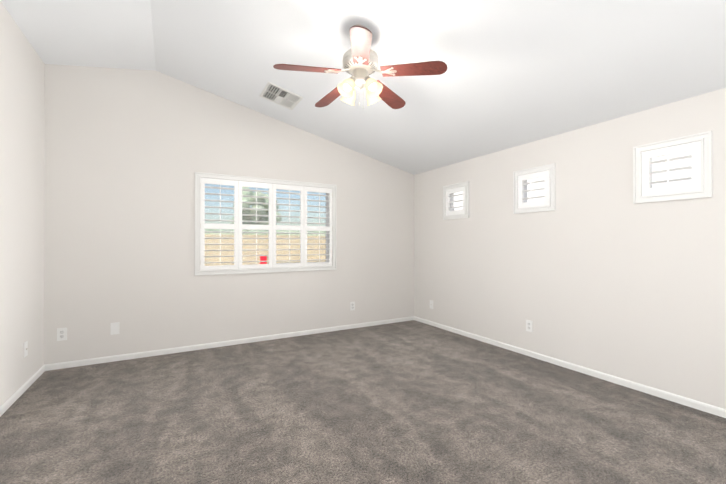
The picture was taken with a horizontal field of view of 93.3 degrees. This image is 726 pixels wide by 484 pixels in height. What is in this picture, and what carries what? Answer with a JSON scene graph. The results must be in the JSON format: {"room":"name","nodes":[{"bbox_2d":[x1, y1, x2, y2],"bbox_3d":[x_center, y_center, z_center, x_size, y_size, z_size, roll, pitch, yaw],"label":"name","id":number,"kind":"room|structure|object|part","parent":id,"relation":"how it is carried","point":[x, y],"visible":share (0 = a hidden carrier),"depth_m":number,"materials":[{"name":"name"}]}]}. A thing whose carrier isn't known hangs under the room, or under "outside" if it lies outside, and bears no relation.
{"room":"empty bedroom","nodes":[
{"label":"empty bedroom","id":0,"kind":"room"},
{"bbox_2d":[0,1,44,405],"bbox_3d":[-1.921,-0.288,1.001,0.160,3.153,5.540,0,0,-29],"label":"wall","id":1,"kind":"structure","parent":0,"point":[22,90],"depth_m":2.90,"materials":[{"name":"paint"}]},
{"bbox_2d":[0,365,44,416],"bbox_3d":[-2.925,1.264,2.952,0.012,0.062,1.145,0,0,-29],"label":"baseboard","id":2,"kind":"structure","parent":1,"relation":"attached to","point":[17,394],"depth_m":2.90,"materials":[{"name":"white wood"}]},
{"bbox_2d":[24,341,27,357],"bbox_3d":[-2.954,0.939,3.009,0.016,0.128,0.078,0,0,-29],"label":"outlet","id":3,"kind":"object","parent":1,"relation":"attached to","point":[25,348],"visible":1,"depth_m":3.00,"materials":[{"name":"white plastic"}]},
{"bbox_2d":[0,0,155,70],"bbox_3d":[-1.503,-1.945,1.242,1.120,0.338,5.860,0,0,-29],"label":"ceiling slope","id":4,"kind":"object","parent":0,"point":[106,33],"visible":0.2,"depth_m":3.06,"materials":[{"name":"paint"}]},
{"bbox_2d":[44,64,413,364],"bbox_3d":[-1.216,-0.361,4.670,4.990,3.323,0.160,0,0,-29],"label":"wall","id":5,"kind":"structure","parent":0,"point":[128,153],"depth_m":4.00,"materials":[{"name":"paint"}]},
{"bbox_2d":[57,328,66,340],"bbox_3d":[-3.086,0.947,3.514,0.078,0.128,0.009,0,0,-29],"label":"electrical outlet","id":6,"kind":"object","parent":5,"relation":"attached to","point":[61,334],"visible":1,"depth_m":3.51,"materials":[{"name":"white plastic"}]},
{"bbox_2d":[110,322,118,334],"bbox_3d":[-2.700,0.942,3.733,0.078,0.128,0.008,0,0,-29],"label":"electrical outlet","id":7,"kind":"object","parent":5,"relation":"attached to","point":[114,328],"visible":1,"depth_m":3.73,"materials":[{"name":"white plastic"}]},
{"bbox_2d":[45,316,413,370],"bbox_3d":[-1.174,1.269,4.589,4.670,0.062,0.012,0,0,-29],"label":"baseboard","id":8,"kind":"structure","parent":5,"relation":"attached to","point":[70,364],"depth_m":4.17,"materials":[{"name":"white wood"}]},
{"bbox_2d":[195,172,335,275],"bbox_3d":[-1.237,-0.217,4.628,1.865,1.245,0.161,0,0,-29],"label":"window","id":9,"kind":"structure","parent":5,"relation":"in","point":[198,177],"depth_m":4.51,"materials":[{"name":"white wood"}]},
{"bbox_2d":[260,256,266,263],"bbox_3d":[-1.342,0.244,4.617,0.086,0.104,0.002,0,0,-29],"label":"window sticker","id":10,"kind":"object","parent":9,"relation":"attached to","point":[263,258],"visible":1,"depth_m":4.62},
{"bbox_2d":[205,184,325,265],"bbox_3d":[-1.273,-0.217,4.692,1.695,1.075,0.001,0,0,-29],"label":"screen","id":11,"kind":"object","parent":9,"relation":"attached to","point":[228,234],"depth_m":4.61,"materials":[{"name":"grey metal"}]},
{"bbox_2d":[200,178,332,269],"bbox_3d":[-1.206,-0.217,4.573,1.751,1.121,0.087,0,0,-29],"label":"window shutters","id":12,"kind":"object","parent":9,"relation":"attached to","point":[272,227],"visible":1,"depth_m":4.52,"materials":[{"name":"white wood"}]},
{"label":"glass","id":13,"kind":"part","parent":9,"relation":"part of","materials":[{"name":"clear glass"}]},
{"bbox_3d":[-1.261,-0.217,4.670,1.755,1.135,0.065,0,0,-29],"label":"frame","id":14,"kind":"part","parent":9,"relation":"part of","materials":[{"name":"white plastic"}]},
{"bbox_2d":[350,302,354,310],"bbox_3d":[-0.157,0.966,5.165,0.078,0.128,0.009,0,0,-29],"label":"electrical outlet","id":15,"kind":"object","parent":5,"relation":"attached to","point":[352,305],"visible":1,"depth_m":5.16,"materials":[{"name":"white plastic"}]},
{"bbox_2d":[0,320,725,483],"bbox_3d":[0.183,1.342,2.181,4.990,0.100,5.860,0,0,-29],"label":"floor","id":16,"kind":"structure","parent":0,"point":[411,402],"depth_m":2.47,"materials":[{"name":"carpet"}]},
{"bbox_2d":[150,0,725,174],"bbox_3d":[0.671,-1.605,2.466,3.870,1.009,5.860,0,0,-29],"label":"ceiling slope","id":17,"kind":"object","parent":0,"point":[518,72],"visible":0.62,"depth_m":2.85,"materials":[{"name":"paint"}]},
{"bbox_2d":[260,82,302,109],"bbox_3d":[-0.949,-1.678,3.963,0.397,0.097,0.410,0,0,-29],"label":"air vent register","id":18,"kind":"object","parent":17,"relation":"attached to","point":[278,95],"visible":1,"depth_m":3.95,"materials":[{"name":"white metal"}]},
{"bbox_2d":[273,24,446,108],"bbox_3d":[-0.057,-1.344,2.707,1.259,0.645,1.248,0,0,-29],"label":"fan","id":19,"kind":"object","parent":17,"relation":"hanging from","point":[360,61],"visible":1,"depth_m":2.59,"materials":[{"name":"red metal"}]},
{"bbox_2d":[414,88,725,408],"bbox_3d":[2.287,0.051,3.371,0.160,2.490,5.540,0,0,-29],"label":"wall","id":20,"kind":"structure","parent":0,"point":[597,269],"depth_m":3.30,"materials":[{"name":"paint"}]},
{"bbox_2d":[443,181,468,219],"bbox_3d":[1.377,-0.581,4.930,0.156,0.500,0.500,0,0,-29],"label":"window","id":21,"kind":"structure","parent":20,"relation":"in","point":[457,185],"depth_m":4.88,"materials":[{"name":"white wood"}]},
{"bbox_3d":[1.419,-0.581,4.953,0.060,0.400,0.400,0,0,-29],"label":"frame","id":22,"kind":"part","parent":21,"relation":"part of","materials":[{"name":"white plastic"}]},
{"bbox_2d":[446,186,464,215],"bbox_3d":[1.325,-0.581,4.900,0.087,0.381,0.381,0,0,-29],"label":"window shutter","id":23,"kind":"object","parent":21,"relation":"attached to","point":[448,196],"visible":0.9,"depth_m":4.89,"materials":[{"name":"white wood"}]},
{"bbox_2d":[526,320,532,331],"bbox_3d":[1.890,0.956,3.900,0.009,0.128,0.078,0,0,-29],"label":"electrical outlet","id":24,"kind":"object","parent":20,"relation":"attached to","point":[529,325],"visible":1,"depth_m":3.89,"materials":[{"name":"white plastic"}]},
{"bbox_2d":[513,163,555,213],"bbox_3d":[1.968,-0.584,3.883,0.156,0.500,0.500,0,0,-29],"label":"window","id":25,"kind":"structure","parent":20,"relation":"in","point":[551,206],"depth_m":3.81,"materials":[{"name":"white wood"}]},
{"bbox_3d":[2.009,-0.584,3.906,0.060,0.400,0.400,0,0,-29],"label":"frame","id":26,"kind":"part","parent":25,"relation":"part of","materials":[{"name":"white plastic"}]},
{"bbox_2d":[518,170,548,207],"bbox_3d":[1.915,-0.584,3.853,0.087,0.381,0.381,0,0,-29],"label":"window shutter","id":27,"kind":"object","parent":25,"relation":"attached to","point":[521,190],"visible":0.94,"depth_m":3.85,"materials":[{"name":"white wood"}]},
{"bbox_2d":[414,316,725,417],"bbox_3d":[2.212,1.265,3.325,0.012,0.062,5.540,0,0,-29],"label":"baseboard","id":28,"kind":"structure","parent":20,"relation":"attached to","point":[702,406],"depth_m":3.25,"materials":[{"name":"white wood"}]},
{"bbox_2d":[633,131,711,203],"bbox_3d":[2.560,-0.588,2.831,0.156,0.500,0.500,0,0,-29],"label":"window","id":29,"kind":"structure","parent":20,"relation":"in","point":[705,139],"depth_m":2.75,"materials":[{"name":"white wood"}]},
{"bbox_2d":[642,141,700,195],"bbox_3d":[2.507,-0.588,2.801,0.087,0.381,0.381,0,0,-29],"label":"window shutter","id":30,"kind":"object","parent":29,"relation":"attached to","point":[695,167],"visible":0.96,"depth_m":2.78,"materials":[{"name":"white wood"}]},
{"label":"outside","id":31,"kind":"structure","parent":0,"visible":0},
{"bbox_3d":[-3.139,1.636,15.379,90.000,0.200,90.000,0,0,-29],"label":"ground","id":32,"kind":"structure","parent":31,"visible":0},
{"bbox_2d":[231,187,281,230],"bbox_3d":[-4.999,-0.528,16.001,2.275,4.143,2.082,0,0,-29],"label":"tree","id":33,"kind":"object","parent":32,"relation":"on","point":[260,212],"depth_m":15.57,"materials":[{"name":"green plant"}]},
{"bbox_2d":[205,234,325,265],"bbox_3d":[-2.587,0.646,12.365,36.000,1.760,0.220,0,0,-29],"label":"fence","id":34,"kind":"object","parent":32,"relation":"on","point":[260,247],"depth_m":11.72,"materials":[{"name":"beige wood"}]},
{"bbox_2d":[454,151,691,209],"bbox_3d":[4.891,-0.301,4.414,0.200,3.600,15.000,0,0,-29],"label":"neighbor house","id":35,"kind":"structure","parent":32,"relation":"on","point":[673,164],"depth_m":5.05,"materials":[{"name":"paint"}]},
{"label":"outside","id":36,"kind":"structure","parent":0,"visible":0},
{"bbox_2d":[205,229,325,235],"bbox_3d":[-2.351,-0.176,13.834,22.944,0.973,1.538,0,0,-29],"label":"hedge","id":37,"kind":"object","parent":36,"point":[264,233],"depth_m":12.66,"materials":[{"name":"green plant"}]}
]}

